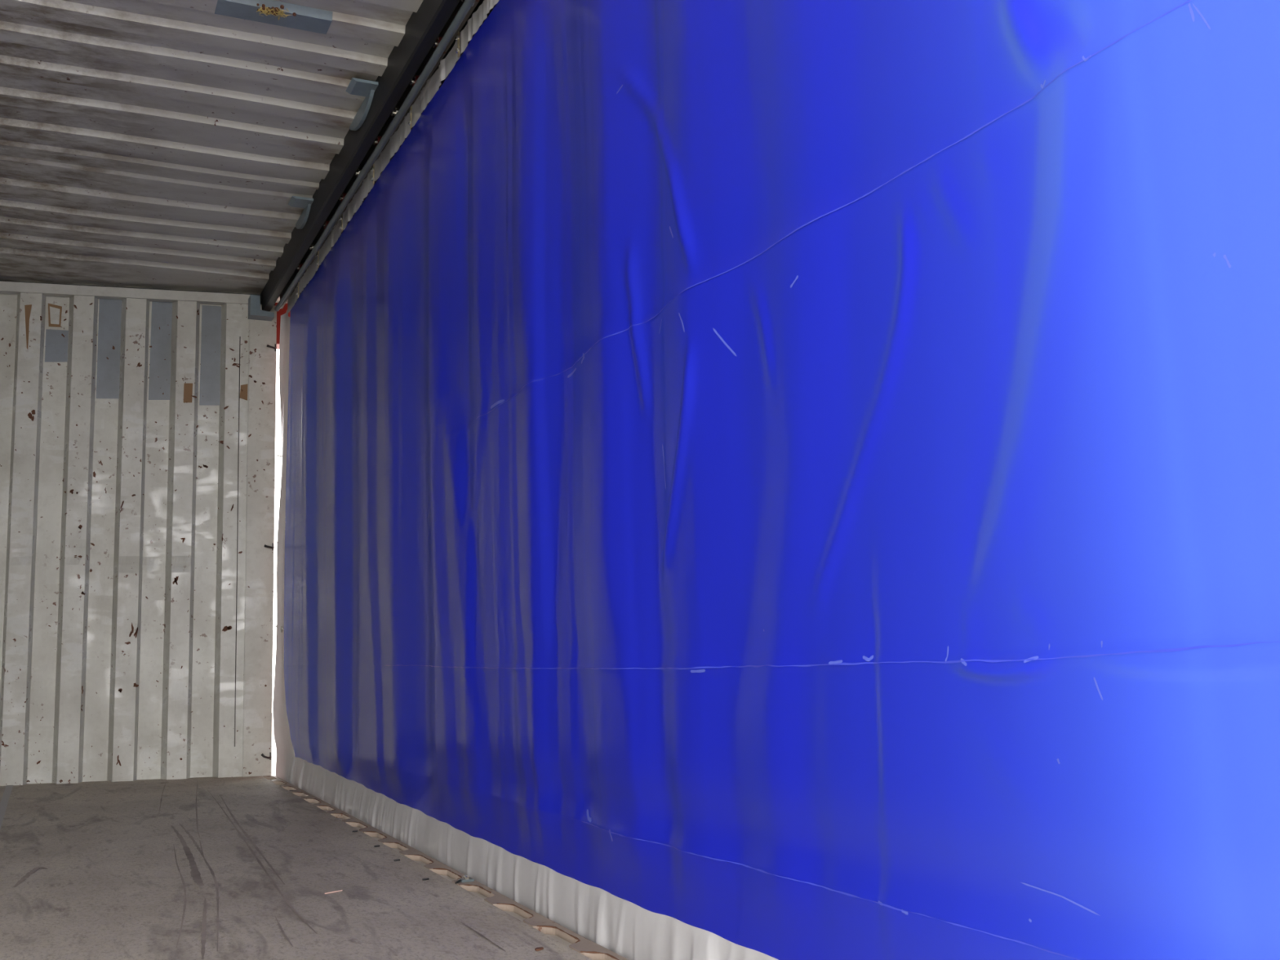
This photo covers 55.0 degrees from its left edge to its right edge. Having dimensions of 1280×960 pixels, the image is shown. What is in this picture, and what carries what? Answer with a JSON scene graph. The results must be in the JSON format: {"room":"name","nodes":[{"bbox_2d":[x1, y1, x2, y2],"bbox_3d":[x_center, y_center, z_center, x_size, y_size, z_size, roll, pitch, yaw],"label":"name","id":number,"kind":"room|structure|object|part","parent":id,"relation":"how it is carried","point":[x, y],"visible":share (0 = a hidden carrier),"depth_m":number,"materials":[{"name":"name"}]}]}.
{"room":"cargo space","nodes":[
{"label":"cargo space","id":0,"kind":"room"},
{"bbox_2d":[0,292,273,786],"bbox_3d":[-2.996,0.261,5.752,2.463,2.376,0.075,1,-8,-17],"label":"wall","id":1,"kind":"structure","parent":0,"point":[123,423],"depth_m":5.90,"materials":[{"name":"white metal"}]},
{"bbox_3d":[-2.846,-0.800,5.976,0.047,0.088,0.002,1,-8,-17],"label":"repair plate","id":2,"kind":"part","parent":1,"relation":"part of","materials":[{"name":"white paint"}]},
{"bbox_3d":[-2.847,-0.801,5.979,0.063,0.117,0.002,1,-8,-17],"label":"rusty repair frame","id":3,"kind":"part","parent":1,"relation":"part of","materials":[{"name":"brown metal"}]},
{"bbox_2d":[0,280,275,305],"bbox_3d":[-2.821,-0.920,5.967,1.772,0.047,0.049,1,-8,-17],"label":"trim","id":4,"kind":"structure","parent":1,"relation":"attached to","point":[6,287],"depth_m":6.03,"materials":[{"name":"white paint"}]},
{"bbox_2d":[242,304,276,777],"bbox_3d":[-1.892,0.286,6.103,0.132,2.360,0.094,2,-9,-25],"label":"corner post","id":5,"kind":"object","parent":1,"relation":"attached to","point":[260,528],"depth_m":6.05,"materials":[{"name":"white metal"}]},
{"bbox_2d":[248,294,274,320],"bbox_3d":[-1.903,-0.864,6.174,0.114,0.103,0.084,2,-9,-25],"label":"bracket","id":6,"kind":"object","parent":1,"relation":"attached to","point":[255,313],"visible":1,"depth_m":6.13,"materials":[{"name":"grey metal"}]},
{"bbox_2d":[261,751,271,759],"bbox_3d":[-1.799,1.331,5.919,0.055,0.036,0.018,5,-11,-41],"label":"hook","id":7,"kind":"object","parent":1,"relation":"attached to","point":[262,754],"visible":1,"depth_m":5.92,"materials":[{"name":"black metal"}]},
{"bbox_2d":[263,542,274,550],"bbox_3d":[-1.828,0.328,6.060,0.053,0.036,0.019,5,-11,-42],"label":"hook","id":8,"kind":"object","parent":1,"relation":"attached to","point":[265,545],"visible":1,"depth_m":6.06,"materials":[{"name":"black metal"}]},
{"bbox_2d":[266,343,276,351],"bbox_3d":[-1.858,-0.671,6.200,0.053,0.036,0.019,5,-11,-42],"label":"hook","id":9,"kind":"object","parent":1,"relation":"attached to","point":[268,345],"visible":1,"depth_m":6.20,"materials":[{"name":"black metal"}]},
{"bbox_2d":[271,342,276,764],"bbox_3d":[-1.840,0.291,6.152,0.008,2.360,0.070,2,-9,-25],"label":"trim","id":10,"kind":"structure","parent":1,"relation":"attached to","point":[276,342],"depth_m":6.11,"materials":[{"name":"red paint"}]},
{"bbox_2d":[275,302,290,349],"bbox_3d":[-1.877,-0.806,6.458,0.113,0.220,0.120,2,-9,-25],"label":"trim","id":11,"kind":"structure","parent":1,"relation":"attached to","point":[282,311],"depth_m":6.40,"materials":[{"name":"red paint"}]},
{"bbox_2d":[288,195,313,229],"bbox_3d":[-1.439,-1.099,5.137,0.085,0.054,0.335,2,-9,-25],"label":"bracket","id":12,"kind":"structure","parent":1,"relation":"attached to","point":[295,202],"depth_m":5.05,"materials":[{"name":"grey metal"}]},
{"bbox_3d":[-1.389,-1.137,5.035,0.085,0.010,0.100,2,-9,-25],"label":"roof plate","id":13,"kind":"part","parent":12,"relation":"part of","materials":[{"name":"blue paint"}]},
{"bbox_2d":[260,0,460,311],"bbox_3d":[-0.587,-1.320,3.684,0.198,0.139,5.880,2,-9,-25],"label":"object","id":14,"kind":"structure","parent":1,"relation":"attached to","point":[423,28],"depth_m":4.20,"materials":[{"name":"metal"}]},
{"bbox_2d":[345,77,378,130],"bbox_3d":[-0.973,-1.249,4.163,0.085,0.054,0.375,2,-9,-25],"label":"bracket","id":15,"kind":"structure","parent":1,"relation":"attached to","point":[357,86],"depth_m":4.07,"materials":[{"name":"grey metal"}]},
{"bbox_3d":[-0.915,-1.290,4.043,0.085,0.010,0.100,2,-9,-25],"label":"roof plate","id":16,"kind":"part","parent":15,"relation":"part of","materials":[{"name":"blue paint"}]},
{"bbox_2d":[274,0,475,311],"bbox_3d":[-0.585,-1.243,3.573,0.029,0.029,5.700,2,-9,-25],"label":"rail","id":17,"kind":"object","parent":1,"relation":"attached to","point":[466,6],"visible":1,"depth_m":4.09,"materials":[{"name":"grey metal"}]},
{"bbox_2d":[296,263,302,271],"bbox_3d":[-1.552,-0.972,5.620,0.028,0.048,0.054,2,-9,-25],"label":"roller","id":18,"kind":"object","parent":17,"relation":"on","point":[300,266],"visible":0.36,"depth_m":5.61,"materials":[{"name":"red"}]},
{"bbox_2d":[309,243,315,250],"bbox_3d":[-1.424,-1.013,5.352,0.028,0.048,0.054,2,-9,-25],"label":"roller","id":19,"kind":"object","parent":17,"relation":"on","point":[313,245],"visible":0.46,"depth_m":5.34,"materials":[{"name":"silver metal"}]},
{"bbox_2d":[322,220,329,229],"bbox_3d":[-1.296,-1.055,5.084,0.028,0.048,0.054,2,-9,-25],"label":"roller","id":20,"kind":"object","parent":17,"relation":"on","point":[326,222],"visible":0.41,"depth_m":5.07,"materials":[{"name":"red"}]},
{"bbox_2d":[338,192,346,201],"bbox_3d":[-1.155,-1.100,4.789,0.028,0.048,0.054,2,-9,-25],"label":"roller","id":21,"kind":"object","parent":17,"relation":"on","point":[343,195],"visible":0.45,"depth_m":4.78,"materials":[{"name":"red"}]},
{"bbox_2d":[354,167,362,177],"bbox_3d":[-1.039,-1.138,4.548,0.028,0.048,0.054,2,-9,-25],"label":"roller","id":22,"kind":"object","parent":17,"relation":"on","point":[359,169],"visible":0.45,"depth_m":4.54,"materials":[{"name":"silver metal"}]},
{"bbox_2d":[373,135,382,146],"bbox_3d":[-0.911,-1.179,4.280,0.028,0.048,0.054,2,-9,-25],"label":"roller","id":23,"kind":"object","parent":17,"relation":"on","point":[377,140],"visible":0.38,"depth_m":4.27,"materials":[{"name":"red"}]},
{"bbox_2d":[391,106,399,117],"bbox_3d":[-0.804,-1.213,4.057,0.028,0.048,0.054,2,-9,-25],"label":"roller","id":24,"kind":"object","parent":17,"relation":"on","point":[396,108],"visible":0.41,"depth_m":4.04,"materials":[{"name":"silver metal"}]},
{"bbox_2d":[409,75,418,87],"bbox_3d":[-0.701,-1.246,3.842,0.028,0.048,0.054,2,-9,-25],"label":"roller","id":25,"kind":"object","parent":17,"relation":"on","point":[413,81],"visible":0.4,"depth_m":3.83,"materials":[{"name":"red"}]},
{"bbox_2d":[432,36,444,52],"bbox_3d":[-0.590,-1.282,3.610,0.028,0.048,0.054,2,-9,-25],"label":"roller","id":26,"kind":"object","parent":17,"relation":"on","point":[438,39],"visible":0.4,"depth_m":3.60,"materials":[{"name":"red"}]},
{"bbox_2d":[272,0,1279,959],"bbox_3d":[-0.536,-0.068,3.479,0.062,2.452,5.816,2,-9,-25],"label":"curtain","id":27,"kind":"object","parent":17,"relation":"hanging from","point":[760,479],"visible":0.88,"depth_m":1.82,"materials":[{"name":"blue plastic"}]},
{"bbox_2d":[280,0,479,308],"bbox_3d":[-0.580,-1.311,3.652,0.012,0.079,5.820,2,-9,-25],"label":"trim","id":28,"kind":"structure","parent":1,"relation":"attached to","point":[448,23],"depth_m":4.21,"materials":[{"name":"metal"}]},
{"bbox_2d":[291,0,497,303],"bbox_3d":[-0.528,-1.248,3.668,0.020,0.201,5.820,2,-9,-25],"label":"trim","id":29,"kind":"structure","parent":1,"relation":"attached to","point":[480,2],"depth_m":3.77,"materials":[{"name":"metal"}]},
{"bbox_2d":[269,779,572,946],"bbox_3d":[-0.534,1.047,3.299,0.065,0.031,5.800,2,-9,-25],"label":"trim","id":30,"kind":"structure","parent":1,"relation":"attached to","point":[566,943],"depth_m":2.98,"materials":[{"name":"paint"}]},
{"bbox_2d":[262,775,628,959],"bbox_3d":[-0.538,1.040,3.297,0.054,0.051,5.798,2,-9,-25],"label":"floor side rail","id":31,"kind":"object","parent":1,"relation":"attached to","point":[593,951],"depth_m":3.04,"materials":[{"name":"beige paint"}]},
{"bbox_2d":[454,875,474,884],"bbox_3d":[-0.444,1.004,3.091,0.050,0.016,0.028,2,-9,-25],"label":"edge latch","id":32,"kind":"object","parent":31,"relation":"on","point":[466,879],"visible":1,"depth_m":3.08,"materials":[{"name":"silver metal"}]},
{"bbox_3d":[-0.436,1.007,3.094,0.034,0.006,0.028,2,-9,-25],"label":"plate","id":33,"kind":"part","parent":32,"relation":"part of","materials":[{"name":"silver metal"}]},
{"bbox_2d":[0,0,423,303],"bbox_3d":[-1.792,-1.364,3.459,2.530,0.032,6.564,2,-9,-25],"label":"ceiling","id":34,"kind":"structure","parent":0,"point":[144,144],"depth_m":4.33,"materials":[{"name":"paint"}]},
{"bbox_2d":[257,3,296,20],"bbox_3d":[-1.046,-1.344,3.534,0.112,0.029,0.062,2,-9,-25],"label":"clump","id":35,"kind":"object","parent":34,"relation":"attached to","point":[269,11],"visible":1,"depth_m":3.52,"materials":[{"name":"brown"}]},
{"bbox_2d":[271,712,276,775],"bbox_3d":[0.028,0.940,-0.132,50.000,0.001,50.000,2,-9,-25],"label":"ground","id":36,"kind":"structure","parent":0,"point":[273,744],"depth_m":13.14,"materials":[{"name":"grey"}]},
{"bbox_2d":[0,776,591,959],"bbox_3d":[-1.752,1.020,3.017,2.382,0.054,6.330,2,-9,-25],"label":"floor","id":37,"kind":"structure","parent":0,"point":[242,868],"depth_m":3.11,"materials":[{"name":"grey wood"}]},
{"bbox_2d":[324,889,342,893],"bbox_3d":[-0.749,1.007,3.005,0.050,0.002,0.004,6,-11,-44],"label":"splinter","id":38,"kind":"object","parent":37,"relation":"on","point":[340,890],"visible":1,"depth_m":3.00,"materials":[{"name":"beige wood"}]},
{"bbox_2d":[534,946,543,951],"bbox_3d":[-0.196,0.910,2.386,0.017,0.003,0.014,2,-9,-24],"label":"chip","id":39,"kind":"object","parent":37,"relation":"on","point":[538,948],"visible":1,"depth_m":2.38,"materials":[{"name":"brown"}]}
]}

